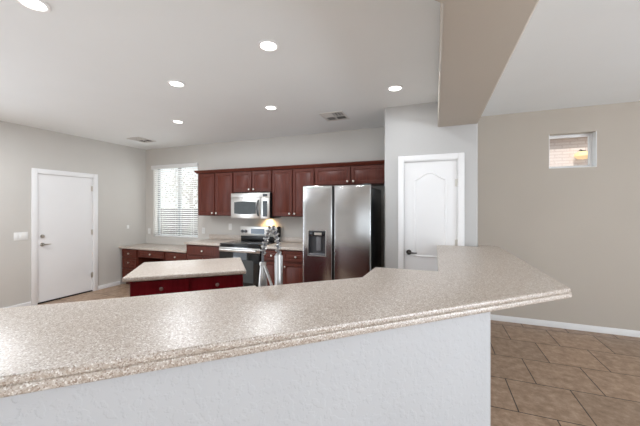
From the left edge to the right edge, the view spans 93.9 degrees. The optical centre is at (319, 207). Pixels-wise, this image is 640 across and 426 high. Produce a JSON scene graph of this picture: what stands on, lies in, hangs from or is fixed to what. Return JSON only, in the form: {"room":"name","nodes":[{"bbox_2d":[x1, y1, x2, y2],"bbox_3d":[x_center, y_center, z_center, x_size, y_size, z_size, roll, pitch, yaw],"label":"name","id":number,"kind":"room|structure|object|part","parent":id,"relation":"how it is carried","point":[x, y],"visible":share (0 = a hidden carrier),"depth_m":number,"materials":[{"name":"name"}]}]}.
{"room":"kitchen","nodes":[
{"label":"kitchen","id":0,"kind":"room"},
{"bbox_2d":[0,121,145,307],"bbox_3d":[-5.253,0.130,2.610,0.160,2.740,8.500,0,0,21],"label":"wall","id":1,"kind":"structure","parent":0,"point":[120,169],"depth_m":4.95,"materials":[{"name":"beige paint"}]},
{"bbox_2d":[14,232,27,240],"bbox_3d":[-4.452,0.420,4.455,0.009,0.118,0.165,0,0,21],"label":"light switch","id":2,"kind":"object","parent":1,"relation":"attached to","point":[18,235],"visible":1,"depth_m":4.45,"materials":[{"name":"white plastic"}]},
{"bbox_2d":[4,281,119,307],"bbox_3d":[-4.462,1.462,4.427,0.013,0.075,3.060,0,0,21],"label":"baseboard","id":3,"kind":"structure","parent":1,"relation":"attached to","point":[117,282],"depth_m":5.50,"materials":[{"name":"white wood"}]},
{"bbox_2d":[31,168,97,305],"bbox_3d":[-4.289,0.444,5.037,0.198,2.113,0.963,0,0,21],"label":"door","id":4,"kind":"structure","parent":1,"relation":"in","point":[64,204],"depth_m":4.98,"materials":[{"name":"white wood"}]},
{"bbox_2d":[0,312,489,425],"bbox_3d":[-0.181,0.992,1.398,5.264,1.017,1.181,0,0,-38],"label":"wall","id":5,"kind":"structure","parent":0,"point":[437,373],"depth_m":1.11,"materials":[{"name":"grey paint"}]},
{"bbox_2d":[0,245,571,397],"bbox_3d":[-0.056,0.456,1.600,5.464,0.052,1.558,0,0,-34],"label":"countertop","id":6,"kind":"structure","parent":5,"relation":"on","point":[56,346],"depth_m":1.17,"materials":[{"name":"beige stone"}]},
{"bbox_2d":[146,127,384,267],"bbox_3d":[-1.228,0.130,5.508,5.273,2.740,0.160,0,0,21],"label":"wall","id":7,"kind":"structure","parent":0,"point":[368,144],"depth_m":5.34,"materials":[{"name":"beige paint"}]},
{"bbox_2d":[158,167,197,236],"bbox_3d":[-2.910,-0.130,6.203,1.185,1.460,0.044,0,0,21],"label":"window","id":8,"kind":"structure","parent":7,"relation":"in","point":[189,167],"depth_m":6.21,"materials":[{"name":"white plastic"}]},
{"bbox_2d":[151,163,197,237],"bbox_3d":[-2.949,-0.144,6.100,1.225,1.481,0.119,0,0,21],"label":"window blind","id":9,"kind":"object","parent":8,"relation":"attached to","point":[175,183],"visible":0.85,"depth_m":6.10,"materials":[{"name":"white plastic"}]},
{"bbox_3d":[-3.323,-0.120,6.276,0.006,1.380,0.058,0,0,21],"label":"ladder cord","id":10,"kind":"part","parent":9,"relation":"part of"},
{"bbox_3d":[-2.936,-0.120,6.127,0.006,1.380,0.058,0,0,21],"label":"ladder cord","id":11,"kind":"part","parent":9,"relation":"part of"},
{"bbox_3d":[-2.938,0.583,6.128,1.169,0.026,0.050,0,0,21],"label":"rail","id":12,"kind":"part","parent":9,"relation":"part of","materials":[{"name":"white plastic"}]},
{"bbox_2d":[198,172,233,215],"bbox_3d":[-1.818,-0.242,5.454,0.780,0.765,0.362,0,0,21],"label":"upper cabinet","id":13,"kind":"object","parent":7,"relation":"attached to","point":[215,190],"visible":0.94,"depth_m":5.31,"materials":[{"name":"brown wood"}]},
{"bbox_3d":[-2.048,-0.242,5.394,0.370,0.741,0.020,0,0,21],"label":"door","id":14,"kind":"part","parent":13,"relation":"part of","materials":[{"name":"brown wood"}]},
{"bbox_3d":[-1.688,-0.242,5.255,0.370,0.741,0.020,0,0,21],"label":"door","id":15,"kind":"part","parent":13,"relation":"part of","materials":[{"name":"brown wood"}]},
{"bbox_2d":[194,160,384,173],"bbox_3d":[-0.594,-0.651,4.984,3.507,0.052,0.361,0,0,21],"label":"crown molding","id":16,"kind":"structure","parent":13,"relation":"attached to","point":[375,162],"depth_m":4.73,"materials":[{"name":"brown wood"}]},
{"bbox_2d":[209,234,240,239],"bbox_3d":[-1.771,0.543,5.620,0.770,0.087,0.020,0,0,21],"label":"backsplash","id":17,"kind":"structure","parent":7,"relation":"attached to","point":[211,236],"depth_m":5.62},
{"bbox_2d":[234,170,271,192],"bbox_3d":[-1.096,-0.445,5.177,0.763,0.360,0.362,0,0,21],"label":"upper cabinet","id":18,"kind":"object","parent":7,"relation":"attached to","point":[246,181],"visible":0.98,"depth_m":5.03,"materials":[{"name":"brown wood"}]},
{"bbox_3d":[-1.322,-0.445,5.115,0.362,0.336,0.020,0,0,21],"label":"door","id":19,"kind":"part","parent":18,"relation":"part of","materials":[{"name":"brown wood"}]},
{"bbox_2d":[231,193,280,218],"bbox_3d":[-1.110,-0.037,5.136,0.756,0.425,0.446,0,0,21],"label":"microwave","id":20,"kind":"object","parent":18,"relation":"attached to","point":[243,205],"visible":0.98,"depth_m":4.96,"materials":[{"name":"silver metal"}]},
{"bbox_3d":[-1.247,0.002,5.018,0.585,0.347,0.022,0,0,21],"label":"door","id":21,"kind":"part","parent":20,"relation":"part of","materials":[{"name":"silver metal"}]},
{"bbox_3d":[-1.023,0.000,4.896,0.029,0.273,0.061,0,0,21],"label":"handle","id":22,"kind":"part","parent":20,"relation":"part of","materials":[{"name":"grey plastic"}]},
{"bbox_3d":[-0.893,0.002,4.882,0.168,0.347,0.022,0,0,21],"label":"control panel","id":23,"kind":"part","parent":20,"relation":"part of","materials":[{"name":"silver metal"}]},
{"bbox_3d":[-0.970,-0.445,4.979,0.362,0.336,0.020,0,0,21],"label":"door","id":24,"kind":"part","parent":18,"relation":"part of","materials":[{"name":"brown wood"}]},
{"bbox_2d":[281,237,302,242],"bbox_3d":[-0.277,0.543,5.046,0.850,0.087,0.020,0,0,21],"label":"backsplash","id":25,"kind":"structure","parent":7,"relation":"attached to","point":[283,239],"depth_m":5.11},
{"bbox_2d":[272,168,314,216],"bbox_3d":[-0.386,-0.242,4.903,0.756,0.765,0.362,0,0,21],"label":"upper cabinet","id":26,"kind":"object","parent":7,"relation":"attached to","point":[287,184],"visible":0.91,"depth_m":4.79,"materials":[{"name":"brown wood"}]},
{"bbox_3d":[-0.610,-0.242,4.841,0.358,0.741,0.020,0,0,21],"label":"door","id":27,"kind":"part","parent":26,"relation":"part of","materials":[{"name":"brown wood"}]},
{"bbox_3d":[-0.261,-0.242,4.706,0.358,0.741,0.020,0,0,21],"label":"door","id":28,"kind":"part","parent":26,"relation":"part of","materials":[{"name":"brown wood"}]},
{"bbox_2d":[315,164,384,185],"bbox_3d":[0.506,-0.485,4.560,1.151,0.280,0.362,0,0,21],"label":"upper cabinet","id":29,"kind":"object","parent":7,"relation":"attached to","point":[374,175],"visible":0.91,"depth_m":4.43,"materials":[{"name":"brown wood"}]},
{"bbox_3d":[0.190,-0.485,4.533,0.556,0.256,0.020,0,0,21],"label":"door","id":30,"kind":"part","parent":29,"relation":"part of","materials":[{"name":"brown wood"}]},
{"bbox_3d":[0.723,-0.485,4.328,0.556,0.256,0.020,0,0,21],"label":"door","id":31,"kind":"part","parent":29,"relation":"part of","materials":[{"name":"brown wood"}]},
{"bbox_2d":[0,0,639,149],"bbox_3d":[-0.199,-1.315,0.666,11.050,0.150,8.500,0,0,21],"label":"ceiling","id":32,"kind":"structure","parent":0,"point":[100,70],"depth_m":2.60,"materials":[{"name":"paint"}]},
{"bbox_2d":[15,0,50,12],"bbox_3d":[-1.736,-1.235,1.809,0.166,0.008,0.166,0,0,21],"label":"recessed light","id":33,"kind":"object","parent":32,"relation":"in","point":[40,6],"visible":1,"depth_m":1.82,"materials":[{"name":"white"}]},
{"bbox_2d":[127,137,155,142],"bbox_3d":[-3.229,-1.235,5.421,0.300,0.010,0.360,0,0,21],"label":"ceiling vent","id":34,"kind":"object","parent":32,"relation":"in","point":[140,139],"visible":1,"depth_m":5.39,"materials":[{"name":"metal"}]},
{"bbox_2d":[167,80,185,87],"bbox_3d":[-1.429,-1.235,2.978,0.166,0.008,0.166,0,0,21],"label":"recessed light","id":35,"kind":"object","parent":32,"relation":"in","point":[174,83],"visible":1,"depth_m":2.96,"materials":[{"name":"white"}]},
{"bbox_2d":[172,120,183,123],"bbox_3d":[-2.036,-1.235,4.287,0.166,0.008,0.166,0,0,21],"label":"recessed light","id":36,"kind":"object","parent":32,"relation":"in","point":[173,121],"visible":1,"depth_m":4.26,"materials":[{"name":"white"}]},
{"bbox_2d":[257,40,278,51],"bbox_3d":[-0.393,-1.235,2.281,0.166,0.008,0.166,0,0,21],"label":"recessed light","id":37,"kind":"object","parent":32,"relation":"in","point":[265,45],"visible":1,"depth_m":2.27,"materials":[{"name":"white plastic"}]},
{"bbox_2d":[264,105,277,109],"bbox_3d":[-0.605,-1.235,3.689,0.166,0.008,0.166,0,0,21],"label":"recessed light","id":38,"kind":"object","parent":32,"relation":"in","point":[268,107],"visible":1,"depth_m":3.67,"materials":[{"name":"white"}]},
{"bbox_2d":[319,111,349,120],"bbox_3d":[0.197,-1.235,4.028,0.320,0.010,0.360,0,0,21],"label":"ceiling vent","id":39,"kind":"object","parent":32,"relation":"in","point":[337,115],"visible":1,"depth_m":4.02,"materials":[{"name":"metal"}]},
{"bbox_2d":[387,85,402,91],"bbox_3d":[0.775,-1.235,3.090,0.166,0.008,0.166,0,0,21],"label":"recessed light","id":40,"kind":"object","parent":32,"relation":"in","point":[393,88],"visible":1,"depth_m":3.08,"materials":[{"name":"white"}]},
{"bbox_2d":[435,0,538,126],"bbox_3d":[-0.780,-1.091,0.738,7.234,0.302,1.596,0,0,-39],"label":"beam","id":41,"kind":"structure","parent":32,"relation":"attached to","point":[478,39],"depth_m":1.78,"materials":[{"name":"beige paint"}]},
{"bbox_2d":[38,283,639,425],"bbox_3d":[-0.199,1.560,0.666,11.050,0.120,8.500,0,0,21],"label":"floor","id":42,"kind":"structure","parent":0,"point":[540,375],"depth_m":2.68,"materials":[{"name":"brown tile"}]},
{"bbox_2d":[122,249,160,283],"bbox_3d":[-3.578,1.144,6.005,0.430,0.712,0.596,0,0,21],"label":"base cabinet","id":43,"kind":"object","parent":42,"relation":"on","point":[131,261],"visible":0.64,"depth_m":5.77,"materials":[{"name":"brown wood"}]},
{"bbox_3d":[-3.672,1.285,5.767,0.395,0.210,0.020,0,0,21],"label":"drawer","id":44,"kind":"part","parent":43,"relation":"part of","materials":[{"name":"brown wood"}]},
{"bbox_3d":[-3.672,1.062,5.767,0.395,0.205,0.020,0,0,21],"label":"drawer","id":45,"kind":"part","parent":43,"relation":"part of","materials":[{"name":"brown wood"}]},
{"bbox_3d":[-3.672,0.875,5.767,0.395,0.140,0.020,0,0,21],"label":"drawer","id":46,"kind":"part","parent":43,"relation":"part of","materials":[{"name":"brown wood"}]},
{"bbox_2d":[138,250,165,260],"bbox_3d":[-3.048,1.144,5.801,0.695,0.712,0.596,0,0,21],"label":"drawer","id":47,"kind":"object","parent":42,"relation":"on","point":[161,255],"visible":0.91,"depth_m":5.55,"materials":[{"name":"brown wood"}]},
{"bbox_2d":[166,252,186,260],"bbox_3d":[-2.479,1.144,5.582,0.520,0.712,0.596,0,0,21],"label":"base cabinet","id":48,"kind":"object","parent":42,"relation":"on","point":[170,256],"visible":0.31,"depth_m":5.34,"materials":[{"name":"brown wood"}]},
{"bbox_2d":[119,243,186,252],"bbox_3d":[-3.027,0.767,5.800,1.701,0.039,0.584,0,0,21],"label":"countertop","id":49,"kind":"structure","parent":48,"relation":"on","point":[145,246],"depth_m":5.66,"materials":[{"name":"beige stone"}]},
{"bbox_2d":[130,274,242,296],"bbox_3d":[-1.294,1.065,3.030,0.950,0.870,0.733,0,0,-19],"label":"kitchen island","id":50,"kind":"object","parent":42,"relation":"on","point":[151,287],"visible":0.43,"depth_m":2.70,"materials":[{"name":"red wood"}]},
{"bbox_3d":[-1.405,0.739,2.650,0.455,0.193,0.020,0,0,-19],"label":"drawer","id":51,"kind":"part","parent":50,"relation":"part of","materials":[{"name":"red wood"}]},
{"bbox_2d":[122,257,245,281],"bbox_3d":[-1.310,0.609,3.048,1.020,0.041,0.770,0,0,-19],"label":"island countertop","id":52,"kind":"structure","parent":50,"relation":"on","point":[160,270],"depth_m":2.86,"materials":[{"name":"beige stone"}]},
{"bbox_3d":[-0.964,0.739,2.800,0.435,0.193,0.020,0,0,-19],"label":"drawer","id":53,"kind":"part","parent":50,"relation":"part of","materials":[{"name":"red wood"}]},
{"bbox_2d":[187,244,219,259],"bbox_3d":[-1.877,1.065,5.321,0.745,0.870,0.651,0,0,21],"label":"base cabinet","id":54,"kind":"object","parent":42,"relation":"on","point":[194,252],"visible":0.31,"depth_m":5.05,"materials":[{"name":"brown wood"}]},
{"bbox_3d":[-2.146,1.100,5.121,0.347,0.550,0.020,0,0,21],"label":"door","id":55,"kind":"part","parent":54,"relation":"part of","materials":[{"name":"brown wood"}]},
{"bbox_2d":[184,239,236,245],"bbox_3d":[-1.881,0.609,5.333,0.770,0.041,0.634,0,0,21],"label":"countertop","id":56,"kind":"structure","parent":54,"relation":"on","point":[208,242],"depth_m":5.16,"materials":[{"name":"beige stone"}]},
{"bbox_2d":[219,226,280,286],"bbox_3d":[-1.171,0.911,5.002,0.782,1.178,0.718,0,0,21],"label":"range","id":57,"kind":"object","parent":42,"relation":"on","point":[248,248],"visible":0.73,"depth_m":4.74,"materials":[{"name":"silver metal"}]},
{"bbox_3d":[-1.290,0.662,4.693,0.682,0.035,0.056,0,0,21],"label":"handle","id":58,"kind":"part","parent":57,"relation":"part of","materials":[{"name":"silver metal"}]},
{"bbox_3d":[-1.279,0.664,4.723,0.770,0.072,0.008,0,0,21],"label":"door trim","id":59,"kind":"part","parent":57,"relation":"part of","materials":[{"name":"silver metal"}]},
{"bbox_3d":[-1.270,0.953,4.745,0.770,0.695,0.040,0,0,21],"label":"oven door","id":60,"kind":"part","parent":57,"relation":"part of","materials":[{"name":"black glass"}]},
{"bbox_2d":[220,240,280,246],"bbox_3d":[-1.158,0.585,5.037,0.782,0.020,0.640,0,0,21],"label":"cooktop","id":61,"kind":"object","parent":57,"relation":"in","point":[239,243],"depth_m":4.84,"materials":[{"name":"black glass"}]},
{"bbox_3d":[-1.072,0.410,5.293,0.743,0.170,0.090,0,0,21],"label":"control panel","id":62,"kind":"part","parent":57,"relation":"part of","materials":[{"name":"silver metal"}]},
{"bbox_2d":[264,249,282,285],"bbox_3d":[-0.627,1.065,4.840,0.338,0.870,0.651,0,0,21],"label":"base cabinet","id":63,"kind":"object","parent":42,"relation":"on","point":[269,257],"visible":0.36,"depth_m":4.58,"materials":[{"name":"brown wood"}]},
{"bbox_3d":[-0.728,1.100,4.575,0.310,0.550,0.020,0,0,21],"label":"door","id":64,"kind":"part","parent":63,"relation":"part of","materials":[{"name":"brown wood"}]},
{"bbox_3d":[-0.728,0.725,4.575,0.310,0.150,0.020,0,0,21],"label":"drawer","id":65,"kind":"part","parent":63,"relation":"part of","materials":[{"name":"brown wood"}]},
{"bbox_2d":[283,250,302,283],"bbox_3d":[-0.234,1.065,4.689,0.500,0.870,0.651,0,0,21],"label":"base cabinet","id":66,"kind":"object","parent":42,"relation":"on","point":[292,260],"visible":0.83,"depth_m":4.44,"materials":[{"name":"brown wood"}]},
{"bbox_2d":[262,242,302,250],"bbox_3d":[-0.388,0.609,4.758,0.850,0.041,0.634,0,0,21],"label":"countertop","id":67,"kind":"structure","parent":66,"relation":"on","point":[294,246],"depth_m":4.57,"materials":[{"name":"beige stone"}]},
{"bbox_3d":[-0.336,0.725,4.425,0.460,0.150,0.020,0,0,21],"label":"drawer","id":68,"kind":"part","parent":66,"relation":"part of","materials":[{"name":"brown wood"}]},
{"bbox_3d":[-0.336,1.100,4.425,0.460,0.550,0.020,0,0,21],"label":"door","id":69,"kind":"part","parent":66,"relation":"part of","materials":[{"name":"brown wood"}]},
{"bbox_2d":[303,184,380,282],"bbox_3d":[0.334,0.601,4.154,0.905,1.799,0.807,0,0,21],"label":"refrigerator","id":70,"kind":"object","parent":42,"relation":"on","point":[342,223],"visible":0.77,"depth_m":3.80,"materials":[{"name":"silver metal"}]},
{"bbox_3d":[-0.035,0.334,3.890,0.207,0.052,0.044,0,0,21],"label":"dispenser panel","id":71,"kind":"part","parent":70,"relation":"part of","materials":[{"name":"black glass"}]},
{"bbox_3d":[-0.042,0.455,3.871,0.255,0.338,0.007,0,0,21],"label":"dispenser frame","id":72,"kind":"part","parent":70,"relation":"part of","materials":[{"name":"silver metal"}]},
{"bbox_3d":[-0.027,0.577,3.904,0.410,1.727,0.068,0,0,21],"label":"freezer door","id":73,"kind":"part","parent":70,"relation":"part of","materials":[{"name":"silver metal"}]},
{"bbox_3d":[0.408,0.577,3.737,0.467,1.727,0.068,0,0,21],"label":"fridge door","id":74,"kind":"part","parent":70,"relation":"part of","materials":[{"name":"silver metal"}]},
{"bbox_3d":[-1.267,1.065,1.569,2.564,0.870,2.363,0,0,21],"label":"cabinet","id":75,"kind":"object","parent":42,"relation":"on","visible":0},
{"bbox_2d":[0,286,255,309],"bbox_3d":[-1.290,0.609,1.657,2.950,0.041,0.600,0,0,-21],"label":"countertop","id":76,"kind":"structure","parent":75,"relation":"on","point":[245,286],"depth_m":1.94,"materials":[{"name":"beige stone"}]},
{"bbox_2d":[258,225,282,286],"bbox_3d":[-0.308,0.346,1.857,0.227,0.482,0.065,0,0,44],"label":"faucet","id":77,"kind":"object","parent":76,"relation":"on","point":[263,274],"visible":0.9,"depth_m":1.84,"materials":[{"name":"silver metal"}]},
{"bbox_3d":[-0.318,0.451,1.874,0.173,0.211,0.043,0,0,41],"label":"support arm","id":78,"kind":"part","parent":77,"relation":"part of","materials":[{"name":"silver metal"}]},
{"bbox_2d":[385,102,477,268],"bbox_3d":[1.438,0.130,3.931,1.035,2.740,0.870,0,0,21],"label":"wall","id":79,"kind":"structure","parent":0,"point":[410,130],"depth_m":3.56,"materials":[{"name":"paint"}]},
{"bbox_2d":[398,152,464,270],"bbox_3d":[1.309,0.436,3.553,0.730,2.128,0.168,0,0,21],"label":"door","id":80,"kind":"structure","parent":79,"relation":"in","point":[431,187],"depth_m":3.53,"materials":[{"name":"white wood"}]},
{"bbox_3d":[1.095,0.535,3.577,0.128,0.062,0.060,0,0,21],"label":"handle","id":81,"kind":"part","parent":80,"relation":"part of","materials":[{"name":"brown metal"}]},
{"bbox_3d":[1.296,0.079,3.527,0.362,1.012,0.010,0,0,21],"label":"panel","id":82,"kind":"part","parent":80,"relation":"part of","materials":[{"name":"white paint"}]},
{"bbox_2d":[478,101,639,330],"bbox_3d":[4.212,0.130,3.362,4.752,2.740,0.160,0,0,21],"label":"wall","id":83,"kind":"structure","parent":0,"point":[579,227],"depth_m":3.70,"materials":[{"name":"beige paint"}]},
{"bbox_2d":[490,314,639,336],"bbox_3d":[4.153,1.462,3.292,4.492,0.075,0.013,0,0,21],"label":"baseboard","id":84,"kind":"structure","parent":83,"relation":"attached to","point":[633,333],"depth_m":3.70,"materials":[{"name":"white wood"}]},
{"bbox_2d":[549,131,596,168],"bbox_3d":[3.147,-0.714,3.765,0.480,0.432,0.146,0,0,21],"label":"window","id":85,"kind":"structure","parent":83,"relation":"in","point":[592,137],"depth_m":3.72,"materials":[{"name":"white paint"}]},
{"label":"outside","id":86,"kind":"structure","parent":0,"visible":0},
{"bbox_3d":[8.948,1.700,23.264,60.000,0.200,40.150,0,0,21],"label":"ground","id":87,"kind":"structure","parent":86,"visible":0},
{"bbox_2d":[161,209,197,234],"bbox_3d":[-10.504,0.815,13.361,22.800,1.570,0.260,0,0,21],"label":"fence","id":88,"kind":"object","parent":87,"relation":"on","point":[191,229],"visible":0.02,"depth_m":11.20,"materials":[{"name":"grey concrete"}]},
{"bbox_2d":[162,168,197,207],"bbox_3d":[-6.903,-0.413,16.044,3.064,4.039,3.020,0,0,21],"label":"tree","id":89,"kind":"object","parent":87,"relation":"on","point":[185,168],"visible":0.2,"depth_m":15.87,"materials":[{"name":"green plant"}]},
{"bbox_2d":[549,137,587,166],"bbox_3d":[8.666,-0.740,7.349,9.700,4.680,4.060,0,0,21],"label":"house","id":90,"kind":"structure","parent":87,"relation":"on","point":[562,151],"depth_m":6.67,"materials":[{"name":"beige brick"}]},
{"bbox_2d":[574,149,587,158],"bbox_3d":[5.655,-1.163,6.429,0.296,0.237,0.296,0,0,-24],"label":"wall lantern","id":91,"kind":"object","parent":90,"relation":"attached to","point":[583,154],"visible":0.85,"depth_m":6.37,"materials":[{"name":"yellow glass"}]}
]}

